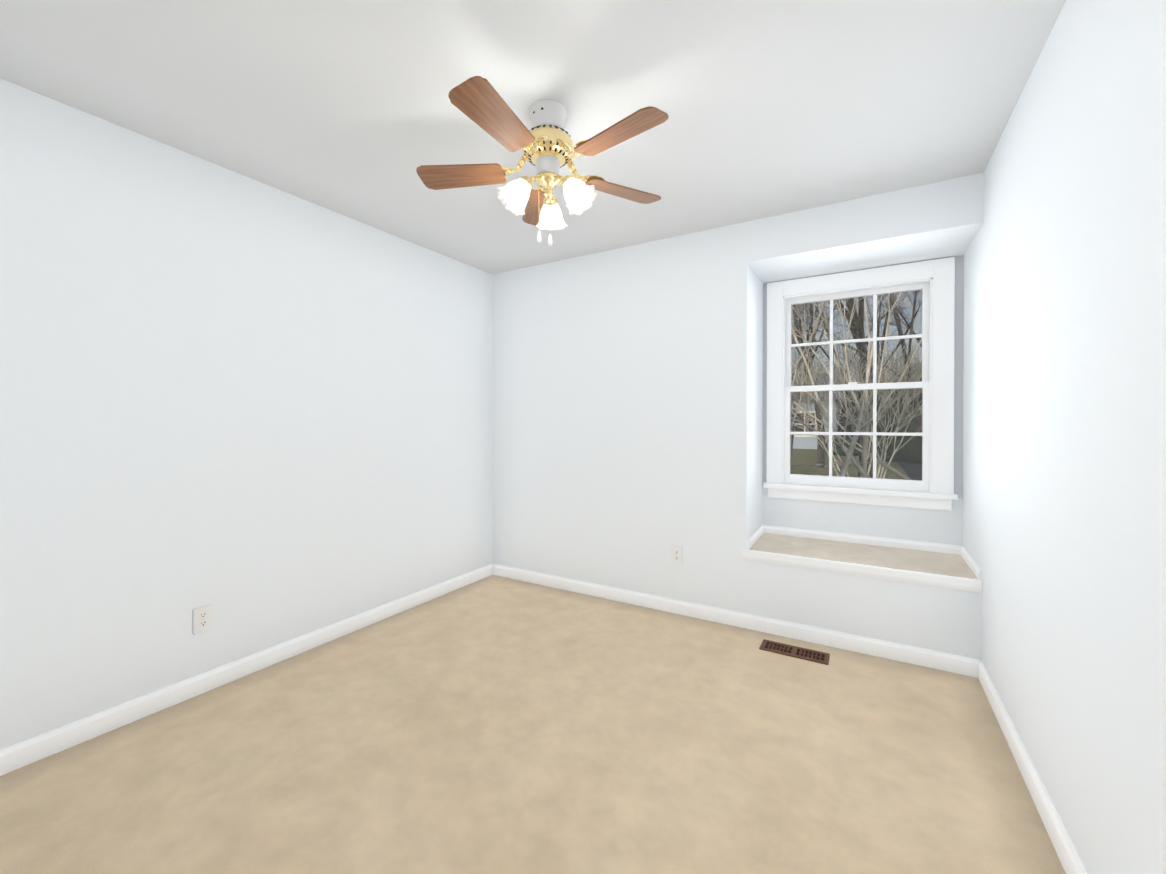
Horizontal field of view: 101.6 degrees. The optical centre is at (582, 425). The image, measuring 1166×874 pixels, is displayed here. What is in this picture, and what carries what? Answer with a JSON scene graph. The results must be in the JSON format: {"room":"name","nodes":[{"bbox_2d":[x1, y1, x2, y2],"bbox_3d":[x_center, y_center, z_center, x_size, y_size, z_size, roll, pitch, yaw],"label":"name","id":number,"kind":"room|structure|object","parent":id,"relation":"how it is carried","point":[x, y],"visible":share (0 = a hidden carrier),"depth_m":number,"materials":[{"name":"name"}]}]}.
{"room":"empty bedroom","nodes":[
{"label":"empty bedroom","id":0,"kind":"room"},
{"bbox_2d":[0,78,492,749],"bbox_3d":[-1.668,0.001,2.400,0.100,2.440,4.686,0,0,31],"label":"wall","id":1,"kind":"structure","parent":0,"point":[256,414],"depth_m":2.16,"materials":[{"name":"white paint"}]},
{"bbox_2d":[193,604,211,633],"bbox_3d":[-1.741,0.888,2.176,0.008,0.116,0.072,0,0,31],"label":"outlet","id":2,"kind":"object","parent":1,"relation":"attached to","point":[202,618],"visible":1,"depth_m":2.17,"materials":[{"name":"white plastic"}]},
{"bbox_2d":[0,564,492,775],"bbox_3d":[-1.481,1.177,2.611,0.014,0.085,2.943,0,0,31],"label":"baseboard","id":3,"kind":"structure","parent":1,"relation":"attached to","point":[30,751],"depth_m":2.16,"materials":[{"name":"white paint"}]},
{"bbox_2d":[0,575,1065,873],"bbox_3d":[-0.444,1.277,1.334,3.300,0.100,4.086,0,0,31],"label":"floor","id":4,"kind":"structure","parent":0,"point":[494,725],"depth_m":1.71,"materials":[{"name":"carpet"}]},
{"bbox_2d":[759,639,829,664],"bbox_3d":[1.136,1.217,2.558,0.335,0.007,0.125,0,0,31],"label":"air vent register","id":5,"kind":"object","parent":4,"relation":"on","point":[797,652],"visible":1,"depth_m":2.55,"materials":[{"name":"brown metal"}]},
{"bbox_2d":[0,0,1065,273],"bbox_3d":[-0.291,-1.265,1.579,3.300,0.100,4.686,0,0,31],"label":"ceiling","id":6,"kind":"structure","parent":0,"point":[348,108],"depth_m":1.73,"materials":[{"name":"white paint"}]},
{"bbox_2d":[416,76,668,245],"bbox_3d":[-0.137,-0.948,1.817,1.003,0.536,0.988,0,0,31],"label":"ceiling fan","id":7,"kind":"object","parent":6,"relation":"hanging from","point":[547,146],"visible":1,"depth_m":1.78,"materials":[{"name":"brown wood"}]},
{"bbox_2d":[492,222,762,612],"bbox_3d":[0.275,-0.006,3.624,2.000,2.440,0.600,0,0,31],"label":"wall","id":8,"kind":"structure","parent":0,"point":[627,417],"depth_m":3.24,"materials":[{"name":"white paint"}]},
{"bbox_2d":[672,545,681,564],"bbox_3d":[0.607,0.840,3.079,0.072,0.116,0.008,0,0,31],"label":"outlet","id":9,"kind":"object","parent":8,"relation":"attached to","point":[676,554],"visible":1,"depth_m":3.08,"materials":[{"name":"white plastic"}]},
{"bbox_2d":[493,564,979,677],"bbox_3d":[0.593,1.175,3.086,3.100,0.085,0.014,0,0,31],"label":"baseboard","id":10,"kind":"structure","parent":8,"relation":"attached to","point":[957,664],"depth_m":2.79,"materials":[{"name":"white paint"}]},
{"bbox_2d":[747,525,763,548],"bbox_3d":[1.122,0.720,3.083,0.012,0.050,0.516,0,0,31],"label":"baseboard","id":11,"kind":"structure","parent":8,"relation":"attached to","point":[754,537],"depth_m":3.04,"materials":[{"name":"white paint"}]},
{"bbox_2d":[741,549,982,591],"bbox_3d":[1.439,0.777,2.581,1.130,0.058,0.026,0,0,31],"label":"trim","id":12,"kind":"structure","parent":8,"relation":"attached to","point":[960,583],"depth_m":2.52,"materials":[{"name":"white paint"}]},
{"bbox_2d":[762,255,963,545],"bbox_3d":[1.742,-0.110,3.058,1.100,1.745,0.080,0,0,31],"label":"wall","id":13,"kind":"structure","parent":0,"point":[924,525],"depth_m":2.93,"materials":[{"name":"white paint"}]},
{"bbox_2d":[763,257,957,510],"bbox_3d":[1.728,-0.241,3.050,1.055,1.467,0.167,0,0,31],"label":"window","id":14,"kind":"structure","parent":13,"relation":"in","point":[934,282],"depth_m":2.98,"materials":[{"name":"white paint"}]},
{"bbox_2d":[763,525,961,554],"bbox_3d":[1.718,0.721,3.023,1.100,0.050,0.012,0,0,31],"label":"baseboard","id":15,"kind":"structure","parent":13,"relation":"attached to","point":[913,545],"depth_m":2.98,"materials":[{"name":"white paint"}]},
{"bbox_2d":[746,559,981,659],"bbox_3d":[1.609,0.991,2.840,1.100,0.455,0.600,0,0,31],"label":"wall","id":16,"kind":"structure","parent":0,"point":[939,619],"depth_m":2.54,"materials":[{"name":"white paint"}]},
{"bbox_2d":[747,533,977,579],"bbox_3d":[1.590,0.755,2.806,1.098,0.017,0.515,0,0,31],"label":"window seat","id":17,"kind":"object","parent":16,"relation":"on","point":[948,564],"visible":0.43,"depth_m":2.75,"materials":[{"name":"beige carpet"}]},
{"bbox_2d":[747,172,983,282],"bbox_3d":[1.609,-1.101,2.829,1.100,0.240,0.600,0,0,31],"label":"wall","id":18,"kind":"structure","parent":0,"point":[937,220],"depth_m":2.60,"materials":[{"name":"white paint"}]},
{"bbox_2d":[963,0,1165,873],"bbox_3d":[1.086,0.010,0.771,0.100,2.440,4.686,0,0,31],"label":"wall","id":19,"kind":"structure","parent":0,"point":[1064,453],"depth_m":1.25,"materials":[{"name":"white paint"}]},
{"bbox_2d":[960,546,981,579],"bbox_3d":[2.058,0.723,2.529,0.012,0.050,0.516,0,0,31],"label":"baseboard","id":20,"kind":"structure","parent":19,"relation":"attached to","point":[975,568],"depth_m":2.47,"materials":[{"name":"white paint"}]},
{"bbox_2d":[978,660,1086,873],"bbox_3d":[0.910,1.188,0.591,0.014,0.085,3.986,0,0,31],"label":"baseboard","id":21,"kind":"structure","parent":19,"relation":"attached to","point":[1069,858],"depth_m":1.55,"materials":[{"name":"white paint"}]},
{"label":"outside","id":22,"kind":"structure","parent":0,"visible":0},
{"bbox_2d":[790,290,921,479],"bbox_3d":[29.219,-7.409,54.498,120.000,18.200,116.114,0,0,31],"label":"scenery","id":23,"kind":"structure","parent":22,"point":[894,447],"depth_m":11.51,"materials":[{"name":"grey plant"}]}
]}

